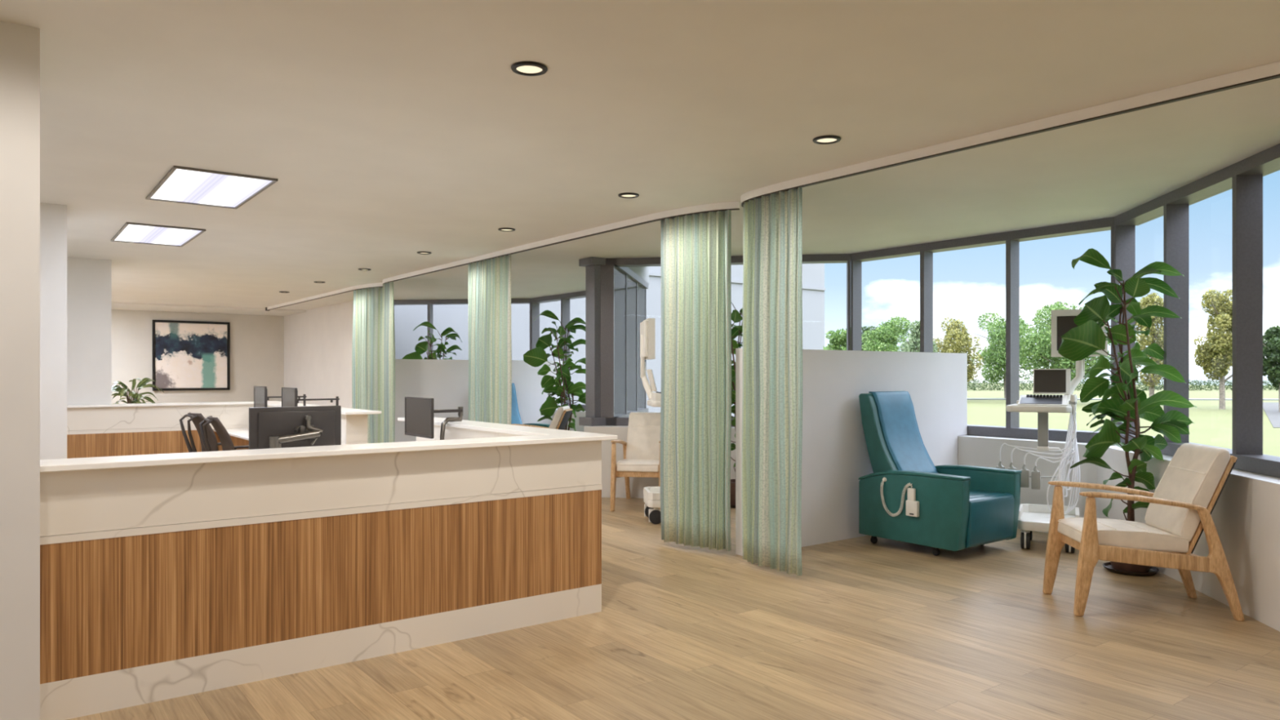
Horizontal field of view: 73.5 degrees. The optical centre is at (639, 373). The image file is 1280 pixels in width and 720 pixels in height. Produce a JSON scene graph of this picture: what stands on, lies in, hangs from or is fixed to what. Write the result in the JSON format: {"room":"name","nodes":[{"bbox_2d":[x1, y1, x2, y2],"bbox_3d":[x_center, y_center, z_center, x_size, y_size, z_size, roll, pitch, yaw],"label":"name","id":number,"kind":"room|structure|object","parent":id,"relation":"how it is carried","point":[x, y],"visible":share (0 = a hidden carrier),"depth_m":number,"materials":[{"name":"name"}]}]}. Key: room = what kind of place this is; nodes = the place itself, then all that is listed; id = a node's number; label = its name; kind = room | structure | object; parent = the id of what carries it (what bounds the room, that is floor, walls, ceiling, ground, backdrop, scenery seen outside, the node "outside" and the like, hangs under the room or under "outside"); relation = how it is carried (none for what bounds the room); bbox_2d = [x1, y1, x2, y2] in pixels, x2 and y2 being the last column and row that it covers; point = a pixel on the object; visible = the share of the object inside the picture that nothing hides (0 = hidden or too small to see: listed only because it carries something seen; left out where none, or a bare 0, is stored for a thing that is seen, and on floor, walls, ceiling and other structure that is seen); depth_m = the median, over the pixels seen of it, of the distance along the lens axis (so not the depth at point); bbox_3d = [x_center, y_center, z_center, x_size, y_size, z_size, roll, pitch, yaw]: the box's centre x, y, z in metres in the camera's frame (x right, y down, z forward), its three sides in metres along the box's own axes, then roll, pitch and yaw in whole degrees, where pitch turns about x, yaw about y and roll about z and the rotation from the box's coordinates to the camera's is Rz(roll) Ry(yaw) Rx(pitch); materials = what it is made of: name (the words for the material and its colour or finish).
{"room":"hospital interior","nodes":[
{"label":"hospital interior","id":0,"kind":"room"},
{"bbox_2d":[0,20,39,719],"bbox_3d":[-4.134,0.145,2.791,3.546,3.110,0.870,0,0,-37],"label":"wall","id":1,"kind":"structure","parent":0,"point":[20,45],"depth_m":3.47,"materials":[{"name":"paint"}]},
{"bbox_2d":[40,202,66,459],"bbox_3d":[-5.560,0.145,7.173,1.232,3.110,0.850,0,0,-37],"label":"wall","id":2,"kind":"structure","parent":0,"point":[53,217],"depth_m":7.15,"materials":[{"name":"paint"}]},
{"bbox_2d":[66,257,111,405],"bbox_3d":[-7.269,0.145,10.549,1.258,3.110,0.600,0,0,-37],"label":"wall","id":3,"kind":"structure","parent":0,"point":[89,281],"depth_m":10.54,"materials":[{"name":"paint"}]},
{"bbox_2d":[111,309,284,404],"bbox_3d":[-12.045,0.145,18.186,9.000,3.110,0.250,0,0,-37],"label":"wall","id":4,"kind":"structure","parent":0,"point":[256,341],"depth_m":19.78,"materials":[{"name":"white paint"}]},
{"bbox_2d":[152,320,230,391],"bbox_3d":[-10.140,-0.395,19.413,1.570,1.570,0.060,0,0,-37],"label":"painting","id":5,"kind":"object","parent":4,"relation":"attached to","point":[188,353],"visible":1,"depth_m":19.39,"materials":[{"name":"multicoloured paint"}]},
{"bbox_2d":[284,300,353,408],"bbox_3d":[-7.037,0.145,18.805,0.250,3.110,5.280,0,0,-37],"label":"wall","id":6,"kind":"structure","parent":0,"point":[317,341],"depth_m":18.27,"materials":[{"name":"paint"}]},
{"bbox_2d":[554,409,585,431],"bbox_3d":[-1.037,1.175,14.834,0.390,1.050,3.482,0,0,-37],"label":"wall","id":7,"kind":"structure","parent":0,"point":[578,428],"depth_m":14.54,"materials":[{"name":"paint"}]},
{"bbox_2d":[531,286,614,413],"bbox_3d":[-0.977,-0.383,14.879,0.200,2.052,3.300,0,0,-37],"label":"window","id":8,"kind":"structure","parent":7,"relation":"in","point":[565,299],"depth_m":15.35,"materials":[{"name":"metal"}]},
{"bbox_2d":[627,266,648,284],"bbox_3d":[-0.159,-1.785,12.052,0.179,0.750,3.060,0,0,8],"label":"wall","id":9,"kind":"structure","parent":0,"point":[642,272],"depth_m":12.84,"materials":[{"name":"white paint"}]},
{"bbox_2d":[578,257,605,426],"bbox_3d":[-0.586,-0.383,10.556,0.210,2.052,0.280,0,0,-37],"label":"trim","id":10,"kind":"structure","parent":9,"relation":"attached to","point":[589,261],"depth_m":10.47,"materials":[{"name":"metal"}]},
{"bbox_2d":[0,0,1279,315],"bbox_3d":[-2.857,-1.567,7.861,11.280,0.385,27.800,0,0,-37],"label":"ceiling","id":11,"kind":"structure","parent":0,"point":[389,131],"depth_m":4.82,"materials":[{"name":"paint"}]},
{"bbox_2d":[111,222,205,246],"bbox_3d":[-4.922,-1.401,8.732,0.672,0.015,1.335,0,0,-37],"label":"ceiling light panel","id":12,"kind":"object","parent":11,"relation":"attached to","point":[132,233],"visible":1,"depth_m":8.69,"materials":[{"name":"plastic"}]},
{"bbox_2d":[146,165,278,208],"bbox_3d":[-3.295,-1.401,6.552,0.672,0.015,1.335,0,0,-37],"label":"ceiling light panel","id":13,"kind":"object","parent":11,"relation":"attached to","point":[180,184],"visible":1,"depth_m":6.48,"materials":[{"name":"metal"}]},
{"bbox_2d":[265,282,382,311],"bbox_3d":[-6.021,-1.372,15.793,0.236,0.074,6.516,0,0,-39],"label":"track","id":14,"kind":"object","parent":11,"relation":"attached to","point":[380,284],"visible":0.9,"depth_m":14.99,"materials":[{"name":"white metal"}]},
{"bbox_2d":[351,287,382,443],"bbox_3d":[-4.339,0.059,13.617,0.926,2.803,0.137,0,0,43],"label":"curtain","id":15,"kind":"object","parent":14,"relation":"hanging from","point":[367,302],"visible":0.62,"depth_m":13.53,"materials":[{"name":"green fabric"}]},
{"bbox_2d":[358,268,371,271],"bbox_3d":[-3.731,-1.403,11.620,0.168,0.013,0.168,0,0,-37],"label":"recessed light","id":16,"kind":"object","parent":11,"relation":"in","point":[363,269],"visible":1,"depth_m":11.60,"materials":[{"name":"black metal"}]},
{"bbox_2d":[417,251,431,254],"bbox_3d":[-2.517,-1.403,10.005,0.168,0.013,0.168,0,0,-37],"label":"recessed light","id":17,"kind":"object","parent":11,"relation":"in","point":[418,252],"visible":1,"depth_m":9.95,"materials":[{"name":"black metal"}]},
{"bbox_2d":[497,227,515,231],"bbox_3d":[-1.303,-1.403,8.390,0.168,0.013,0.168,0,0,-37],"label":"recessed light","id":18,"kind":"object","parent":11,"relation":"in","point":[504,229],"visible":1,"depth_m":8.38,"materials":[{"name":"black metal"}]},
{"bbox_2d":[511,61,547,75],"bbox_3d":[-0.510,-1.403,3.957,0.168,0.013,0.168,0,0,-37],"label":"recessed light","id":19,"kind":"object","parent":11,"relation":"in","point":[523,68],"visible":1,"depth_m":3.95,"materials":[{"name":"black metal"}]},
{"bbox_2d":[382,200,739,284],"bbox_3d":[-1.611,-1.377,10.084,0.273,0.065,7.802,0,0,-37],"label":"track","id":20,"kind":"object","parent":11,"relation":"attached to","point":[732,206],"visible":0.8,"depth_m":8.43,"materials":[{"name":"white metal"}]},
{"bbox_2d":[381,281,395,443],"bbox_3d":[-3.786,0.059,12.833,0.137,2.803,0.686,0,0,-27],"label":"curtain","id":21,"kind":"object","parent":20,"relation":"hanging from","point":[388,331],"visible":0.84,"depth_m":12.69,"materials":[{"name":"green fabric"}]},
{"bbox_2d":[467,253,511,424],"bbox_3d":[-1.785,0.059,10.120,0.109,2.803,1.112,0,0,-37],"label":"curtain","id":22,"kind":"object","parent":20,"relation":"hanging from","point":[489,281],"visible":0.65,"depth_m":10.03,"materials":[{"name":"green fabric"}]},
{"bbox_2d":[660,209,731,551],"bbox_3d":[0.451,0.059,7.275,0.733,2.803,0.120,0,0,40],"label":"curtain","id":23,"kind":"object","parent":20,"relation":"hanging from","point":[695,407],"visible":1,"depth_m":7.23,"materials":[{"name":"green fabric"}]},
{"bbox_2d":[617,192,639,198],"bbox_3d":[-0.090,-1.403,6.776,0.168,0.013,0.168,0,0,-37],"label":"recessed light","id":24,"kind":"object","parent":11,"relation":"in","point":[624,195],"visible":1,"depth_m":6.77,"materials":[{"name":"black metal"}]},
{"bbox_2d":[812,135,840,144],"bbox_3d":[1.124,-1.403,5.161,0.168,0.013,0.168,0,0,-37],"label":"recessed light","id":25,"kind":"object","parent":11,"relation":"in","point":[823,140],"visible":1,"depth_m":5.15,"materials":[{"name":"black metal"}]},
{"bbox_2d":[740,61,1279,207],"bbox_3d":[3.943,-1.377,2.695,0.273,0.065,10.570,0,0,-37],"label":"track","id":26,"kind":"object","parent":11,"relation":"attached to","point":[1271,71],"visible":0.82,"depth_m":4.73,"materials":[{"name":"white metal"}]},
{"bbox_2d":[741,186,802,575],"bbox_3d":[0.966,0.059,6.490,0.122,2.803,0.732,0,0,-30],"label":"curtain","id":27,"kind":"object","parent":26,"relation":"hanging from","point":[772,394],"visible":1,"depth_m":6.41,"materials":[{"name":"green fabric"}]},
{"bbox_2d":[583,426,735,497],"bbox_3d":[0.963,1.175,10.351,3.259,1.050,0.390,0,0,8],"label":"wall","id":28,"kind":"structure","parent":0,"point":[637,484],"depth_m":10.33,"materials":[{"name":"paint"}]},
{"bbox_2d":[585,265,600,417],"bbox_3d":[-0.568,-0.360,10.595,0.115,1.920,0.200,0,0,-37],"label":"trim","id":29,"kind":"structure","parent":28,"relation":"attached to","point":[593,273],"depth_m":10.53,"materials":[{"name":"metal"}]},
{"bbox_2d":[583,425,734,428],"bbox_3d":[0.963,0.647,10.351,3.259,0.006,0.390,0,0,8],"label":"trim","id":30,"kind":"structure","parent":28,"relation":"on","point":[605,425],"depth_m":10.36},
{"bbox_2d":[605,253,850,426],"bbox_3d":[1.012,-0.383,10.420,2.998,2.052,0.200,0,0,8],"label":"window","id":31,"kind":"structure","parent":28,"relation":"in","point":[821,258],"depth_m":10.26,"materials":[{"name":"metal"}]},
{"bbox_2d":[66,497,1279,719],"bbox_3d":[-2.745,1.600,7.820,11.410,0.200,27.600,0,0,-37],"label":"floor","id":32,"kind":"structure","parent":0,"point":[886,628],"depth_m":4.58,"materials":[{"name":"brown wood"}]},
{"bbox_2d":[179,412,248,452],"bbox_3d":[-4.646,0.965,9.510,0.767,1.070,0.680,0,0,-44],"label":"office chair","id":33,"kind":"object","parent":32,"relation":"on","point":[197,418],"visible":0.23,"depth_m":9.26,"materials":[{"name":"black plastic"}]},
{"bbox_2d":[66,400,381,458],"bbox_3d":[-4.958,0.945,9.640,2.680,1.110,4.110,0,0,-37],"label":"reception desk","id":34,"kind":"object","parent":32,"relation":"on","point":[126,428],"visible":0.39,"depth_m":10.74,"materials":[{"name":"stone"}]},
{"bbox_2d":[111,377,164,404],"bbox_3d":[-6.913,0.780,11.716,0.724,1.439,0.783,0,0,4],"label":"variegated plant","id":35,"kind":"object","parent":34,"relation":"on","point":[136,397],"visible":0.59,"depth_m":11.66,"materials":[{"name":"green plant"}]},
{"bbox_2d":[66,400,381,414],"bbox_3d":[-4.958,0.404,9.640,2.680,0.027,4.110,0,0,-37],"label":"countertop","id":36,"kind":"structure","parent":34,"relation":"on","point":[344,411],"depth_m":10.72,"materials":[{"name":"stone"}]},
{"bbox_2d":[213,427,248,440],"bbox_3d":[-4.320,0.751,10.032,0.550,0.027,3.630,0,0,-37],"label":"countertop","id":37,"kind":"structure","parent":34,"relation":"on","point":[242,433],"depth_m":10.57,"materials":[{"name":"stone"}]},
{"bbox_2d":[253,386,306,407],"bbox_3d":[-4.184,0.300,10.053,0.526,0.300,0.514,0,0,-37],"label":"monitor","id":38,"kind":"object","parent":34,"relation":"on","point":[260,393],"visible":0.73,"depth_m":9.91,"materials":[{"name":"plastic"}]},
{"bbox_2d":[281,386,339,406],"bbox_3d":[-3.451,0.300,9.078,0.526,0.300,0.514,0,0,-37],"label":"monitor","id":39,"kind":"object","parent":34,"relation":"on","point":[289,395],"visible":0.81,"depth_m":8.97,"materials":[{"name":"plastic"}]},
{"bbox_2d":[199,415,248,451],"bbox_3d":[-4.009,0.965,8.662,0.767,1.070,0.680,0,0,-34],"label":"office chair","id":40,"kind":"object","parent":32,"relation":"on","point":[227,444],"visible":0.25,"depth_m":8.40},
{"bbox_2d":[40,417,617,719],"bbox_3d":[-2.201,0.945,5.651,2.977,1.110,2.900,0,0,-37],"label":"reception desk","id":41,"kind":"object","parent":32,"relation":"on","point":[163,576],"visible":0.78,"depth_m":4.29,"materials":[{"name":"wood"}]},
{"bbox_2d":[248,405,341,449],"bbox_3d":[-1.966,0.471,4.956,0.514,0.552,0.166,0,0,-37],"label":"monitor","id":42,"kind":"object","parent":41,"relation":"on","point":[277,427],"visible":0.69,"depth_m":4.96,"materials":[{"name":"plastic"}]},
{"bbox_2d":[40,417,617,472],"bbox_3d":[-2.201,0.404,5.651,2.977,0.027,2.900,0,0,-37],"label":"countertop","id":43,"kind":"structure","parent":41,"relation":"on","point":[531,435],"depth_m":4.44,"materials":[{"name":"stone"}]},
{"bbox_2d":[404,396,462,439],"bbox_3d":[-1.550,0.468,6.667,0.376,0.565,0.514,0,0,-37],"label":"monitor","id":44,"kind":"object","parent":41,"relation":"on","point":[420,412],"visible":0.97,"depth_m":6.59,"materials":[{"name":"plastic"}]},
{"bbox_2d":[402,321,462,359],"bbox_3d":[-3.763,0.271,15.895,1.105,2.455,0.776,0,0,0],"label":"rubber plant","id":45,"kind":"object","parent":32,"relation":"on","point":[420,348],"visible":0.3,"depth_m":15.77,"materials":[{"name":"green plant"}]},
{"bbox_2d":[394,359,562,442],"bbox_3d":[-2.673,0.639,14.335,3.155,1.719,0.130,0,0,-37],"label":"wall","id":46,"kind":"structure","parent":32,"relation":"on","point":[444,381],"depth_m":13.94,"materials":[{"name":"paint"}]},
{"bbox_2d":[511,382,550,427],"bbox_3d":[-2.076,0.833,13.933,0.873,1.334,1.133,0,0,-37],"label":"recliner","id":47,"kind":"object","parent":32,"relation":"on","point":[516,419],"visible":0.09,"depth_m":14.28,"materials":[{"name":"teal leather"}]},
{"bbox_2d":[511,405,572,430],"bbox_3d":[-1.462,0.982,12.085,0.974,1.036,0.604,0,0,6],"label":"armchair","id":48,"kind":"object","parent":32,"relation":"on","point":[562,416],"visible":0.11,"depth_m":11.82,"materials":[{"name":"beige fabric"}]},
{"bbox_2d":[549,405,569,429],"bbox_3d":[-1.169,0.751,12.053,0.291,0.574,0.470,0,0,6],"label":"cushion","id":49,"kind":"object","parent":48,"relation":"on","point":[562,416],"depth_m":11.82,"materials":[{"name":"beige fabric"}]},
{"bbox_2d":[523,310,585,431],"bbox_3d":[-1.227,0.271,13.050,1.105,2.455,0.776,0,0,-9],"label":"rubber plant","id":50,"kind":"object","parent":32,"relation":"on","point":[536,357],"visible":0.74,"depth_m":12.92,"materials":[{"name":"green plant"}]},
{"bbox_2d":[609,412,660,511],"bbox_3d":[0.042,0.982,9.741,0.604,1.036,0.974,0,0,10],"label":"armchair","id":51,"kind":"object","parent":32,"relation":"on","point":[642,450],"visible":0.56,"depth_m":9.91,"materials":[{"name":"beige fabric"}]},
{"bbox_2d":[616,459,659,472],"bbox_3d":[0.024,1.040,9.638,0.474,0.135,0.614,0,0,10],"label":"seat cushion","id":52,"kind":"object","parent":51,"relation":"on","point":[623,465],"depth_m":9.36,"materials":[{"name":"beige fabric"}]},
{"bbox_2d":[626,412,660,459],"bbox_3d":[0.093,0.751,10.031,0.470,0.574,0.291,0,0,10],"label":"cushion","id":53,"kind":"object","parent":51,"relation":"on","point":[643,437],"depth_m":9.98,"materials":[{"name":"beige fabric"}]},
{"bbox_2d":[640,318,661,524],"bbox_3d":[0.325,0.470,8.807,0.598,2.060,0.784,0,0,-7],"label":"machine","id":54,"kind":"object","parent":32,"relation":"on","point":[651,497],"visible":0.45,"depth_m":8.74,"materials":[{"name":"white plastic"}]},
{"bbox_2d":[640,318,655,399],"bbox_3d":[0.086,-0.143,8.947,0.297,0.834,0.416,0,0,-37],"label":"monitor","id":55,"kind":"object","parent":54,"relation":"on","point":[647,327],"depth_m":8.76,"materials":[{"name":"white plastic"}]},
{"bbox_2d":[643,495,660,507],"bbox_3d":[0.340,1.295,8.746,0.570,0.080,0.470,0,0,-7],"label":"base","id":56,"kind":"object","parent":54,"relation":"on","point":[650,501],"depth_m":8.49,"materials":[{"name":"white plastic"}]},
{"bbox_2d":[730,302,742,507],"bbox_3d":[1.049,0.271,9.792,1.105,2.455,0.776,0,0,0],"label":"rubber plant","id":57,"kind":"object","parent":32,"relation":"on","point":[736,331],"visible":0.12,"depth_m":9.59,"materials":[{"name":"green plant"}]},
{"bbox_2d":[735,347,967,555],"bbox_3d":[2.092,0.646,7.997,3.155,1.705,0.130,0,0,-37],"label":"wall","id":58,"kind":"structure","parent":32,"relation":"on","point":[835,454],"depth_m":7.74,"materials":[{"name":"paint"}]},
{"bbox_2d":[858,391,1022,555],"bbox_3d":[2.533,0.833,7.446,0.910,1.334,1.133,0,0,-37],"label":"recliner","id":59,"kind":"object","parent":32,"relation":"on","point":[907,498],"visible":1,"depth_m":7.26,"materials":[{"name":"teal leather"}]},
{"bbox_2d":[995,309,1107,552],"bbox_3d":[3.567,0.470,7.445,0.877,2.060,0.598,0,0,27],"label":"cart","id":60,"kind":"object","parent":32,"relation":"on","point":[1032,517],"visible":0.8,"depth_m":7.45,"materials":[{"name":"white plastic"}]},
{"bbox_2d":[1017,511,1075,532],"bbox_3d":[3.549,1.295,7.447,0.470,0.080,0.570,0,0,27],"label":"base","id":61,"kind":"object","parent":60,"relation":"on","point":[1028,522],"depth_m":7.32,"materials":[{"name":"white plastic"}]},
{"bbox_2d":[1051,309,1107,404],"bbox_3d":[3.865,-0.143,7.543,0.277,0.834,0.425,0,0,-37],"label":"monitor","id":62,"kind":"object","parent":60,"relation":"on","point":[1062,320],"depth_m":7.58,"materials":[{"name":"white plastic"}]},
{"bbox_2d":[1057,248,1197,576],"bbox_3d":[3.638,0.271,6.615,1.105,2.455,0.776,0,0,0],"label":"rubber plant","id":63,"kind":"object","parent":32,"relation":"on","point":[1082,341],"visible":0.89,"depth_m":6.47,"materials":[{"name":"green plant"}]},
{"bbox_2d":[1042,443,1244,621],"bbox_3d":[3.201,0.982,5.521,0.974,1.036,0.604,0,0,6],"label":"armchair","id":64,"kind":"object","parent":32,"relation":"on","point":[1181,506],"visible":1,"depth_m":5.28,"materials":[{"name":"brown wood"}]},
{"bbox_2d":[1057,517,1189,552],"bbox_3d":[3.098,1.040,5.532,0.614,0.135,0.474,0,0,6],"label":"seat cushion","id":65,"kind":"object","parent":64,"relation":"on","point":[1157,535],"depth_m":5.32,"materials":[{"name":"beige fabric"}]},
{"bbox_2d":[1145,443,1230,541],"bbox_3d":[3.495,0.751,5.489,0.291,0.574,0.470,0,0,6],"label":"cushion","id":66,"kind":"object","parent":64,"relation":"on","point":[1196,474],"depth_m":5.36,"materials":[{"name":"beige fabric"}]},
{"bbox_2d":[957,436,1097,533],"bbox_3d":[3.398,1.175,8.935,0.390,1.050,3.162,0,0,-37],"label":"wall","id":67,"kind":"structure","parent":0,"point":[973,451],"depth_m":8.18,"materials":[{"name":"paint"}]},
{"bbox_2d":[850,217,1114,443],"bbox_3d":[3.458,-0.383,8.980,0.200,2.052,2.980,0,0,-37],"label":"window","id":68,"kind":"structure","parent":67,"relation":"in","point":[1012,429],"depth_m":8.60,"materials":[{"name":"metal"}]},
{"bbox_2d":[957,435,1087,444],"bbox_3d":[3.398,0.647,8.935,0.390,0.006,3.162,0,0,-37],"label":"trim","id":69,"kind":"structure","parent":67,"relation":"on","point":[966,436],"depth_m":8.41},
{"bbox_2d":[1097,448,1279,631],"bbox_3d":[4.082,1.175,6.202,0.390,1.050,3.259,0,0,8],"label":"wall","id":70,"kind":"structure","parent":0,"point":[1246,514],"depth_m":5.37,"materials":[{"name":"paint"}]},
{"bbox_2d":[1108,444,1279,484],"bbox_3d":[4.082,0.647,6.202,0.390,0.006,3.259,0,0,8],"label":"trim","id":71,"kind":"structure","parent":70,"relation":"on","point":[1269,479],"depth_m":5.44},
{"bbox_2d":[1114,143,1279,478],"bbox_3d":[4.162,-0.383,6.231,0.200,2.052,2.998,0,0,8],"label":"window","id":72,"kind":"structure","parent":70,"relation":"in","point":[1244,177],"depth_m":5.76,"materials":[{"name":"metal"}]},
{"bbox_3d":[-3.518,1.175,16.412,2.460,1.050,2.346,0,0,-37],"label":"wall","id":73,"kind":"structure","parent":0,"visible":0},
{"bbox_2d":[394,297,531,355],"bbox_3d":[-3.518,-0.383,16.447,2.998,2.052,0.200,0,0,8],"label":"window","id":74,"kind":"structure","parent":73,"relation":"in","point":[430,303],"depth_m":16.42,"materials":[{"name":"metal"}]},
{"label":"outside","id":75,"kind":"structure","parent":0,"visible":0},
{"bbox_2d":[967,382,1279,456],"bbox_3d":[5.925,1.850,67.007,210.000,0.001,220.000,0,0,-37],"label":"lawn","id":76,"kind":"structure","parent":75,"point":[1212,425],"depth_m":35.77,"materials":[{"name":"green plant"}]},
{"bbox_2d":[394,263,825,417],"bbox_3d":[-2.030,-2.575,24.252,13.900,8.850,6.790,0,0,-37],"label":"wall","id":77,"kind":"structure","parent":76,"relation":"on","point":[406,317],"depth_m":20.38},
{"bbox_2d":[822,346,846,350],"bbox_3d":[3.603,0.680,15.482,1.126,2.341,0.830,0,0,-2],"label":"flowering shrub","id":78,"kind":"object","parent":76,"relation":"on","point":[824,347],"visible":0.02,"depth_m":15.42,"materials":[{"name":"green plant"}]},
{"bbox_2d":[825,328,846,350],"bbox_3d":[14.241,-0.633,60.060,3.076,5.176,2.763,0,0,24],"label":"tree","id":79,"kind":"object","parent":76,"relation":"on","point":[837,340],"visible":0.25,"depth_m":59.54,"materials":[{"name":"green plant"}]},
{"bbox_2d":[862,325,877,351],"bbox_3d":[20.883,-1.257,80.075,2.793,6.421,2.944,0,0,-35],"label":"tree","id":80,"kind":"object","parent":76,"relation":"on","point":[872,327],"visible":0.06,"depth_m":79.51,"materials":[{"name":"green plant"}]},
{"bbox_2d":[862,315,911,351],"bbox_3d":[21.020,-1.529,73.805,4.594,6.964,5.299,0,0,-4],"label":"tree","id":81,"kind":"object","parent":76,"relation":"on","point":[884,338],"visible":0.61,"depth_m":73.04,"materials":[{"name":"green plant"}]},
{"bbox_2d":[897,320,937,352],"bbox_3d":[12.966,-0.275,40.067,2.114,4.458,1.689,0,0,-13],"label":"tree","id":82,"kind":"object","parent":76,"relation":"on","point":[913,344],"visible":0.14,"depth_m":39.88,"materials":[{"name":"green plant"}]},
{"bbox_2d":[933,317,983,385],"bbox_3d":[20.652,-0.886,56.150,3.333,5.673,3.284,0,0,-17],"label":"tree","id":83,"kind":"object","parent":76,"relation":"on","point":[957,333],"visible":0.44,"depth_m":55.60,"materials":[{"name":"green plant"}]},
{"bbox_2d":[970,312,1048,398],"bbox_3d":[25.644,-1.181,60.011,4.108,6.276,4.770,0,0,-13],"label":"tree","id":84,"kind":"object","parent":76,"relation":"on","point":[997,339],"visible":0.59,"depth_m":59.42,"materials":[{"name":"green plant"}]},
{"bbox_2d":[1019,300,1111,382],"bbox_3d":[25.605,-1.264,52.282,5.456,6.436,5.448,0,0,-14],"label":"tree","id":85,"kind":"object","parent":76,"relation":"on","point":[1042,353],"visible":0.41,"depth_m":51.65,"materials":[{"name":"green plant"}]},
{"bbox_2d":[967,378,1277,390],"bbox_3d":[53.169,1.292,91.998,42.751,1.522,32.580,0,0,-37],"label":"hedge","id":86,"kind":"object","parent":76,"relation":"on","point":[1208,384],"visible":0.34,"depth_m":91.77,"materials":[{"name":"green plant"}]},
{"bbox_2d":[967,398,1278,400],"bbox_3d":[37.657,1.835,59.636,50.275,0.130,42.085,0,0,-37],"label":"kerb","id":87,"kind":"object","parent":76,"relation":"on","point":[1264,399],"depth_m":59.34,"materials":[{"name":"concrete"}]},
{"bbox_2d":[1135,292,1163,396],"bbox_3d":[27.420,-1.223,45.982,2.710,6.352,2.148,0,0,-32],"label":"tree","id":88,"kind":"object","parent":76,"relation":"on","point":[1157,337],"visible":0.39,"depth_m":45.66,"materials":[{"name":"green plant"}]},
{"bbox_2d":[1193,288,1231,408],"bbox_3d":[29.934,-1.208,43.841,2.868,6.317,2.800,0,0,-20],"label":"tree","id":89,"kind":"object","parent":76,"relation":"on","point":[1215,357],"visible":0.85,"depth_m":43.61,"materials":[{"name":"green plant"}]},
{"bbox_2d":[1262,324,1279,412],"bbox_3d":[29.840,-0.157,40.034,2.038,4.218,1.926,0,0,-12],"label":"tree","id":90,"kind":"object","parent":76,"relation":"on","point":[1271,344],"visible":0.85,"depth_m":39.90,"materials":[{"name":"green plant"}]},
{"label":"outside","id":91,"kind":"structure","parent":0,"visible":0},
{"bbox_2d":[1262,402,1279,427],"bbox_3d":[41.471,1.865,42.257,47.977,0.070,21.696,0,0,-37],"label":"path","id":92,"kind":"structure","parent":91,"point":[1271,409],"depth_m":39.78,"materials":[{"name":"concrete"}]},
{"bbox_3d":[-0.305,1.175,12.038,2.580,1.050,2.190,0,0,-37],"label":"wall","id":93,"kind":"structure","parent":0,"visible":0},
{"bbox_2d":[600,257,648,425],"bbox_3d":[-0.176,-0.383,12.002,0.200,2.052,2.998,0,0,8],"label":"window","id":94,"kind":"structure","parent":93,"relation":"in","point":[630,289],"depth_m":11.50,"materials":[{"name":"metal"}]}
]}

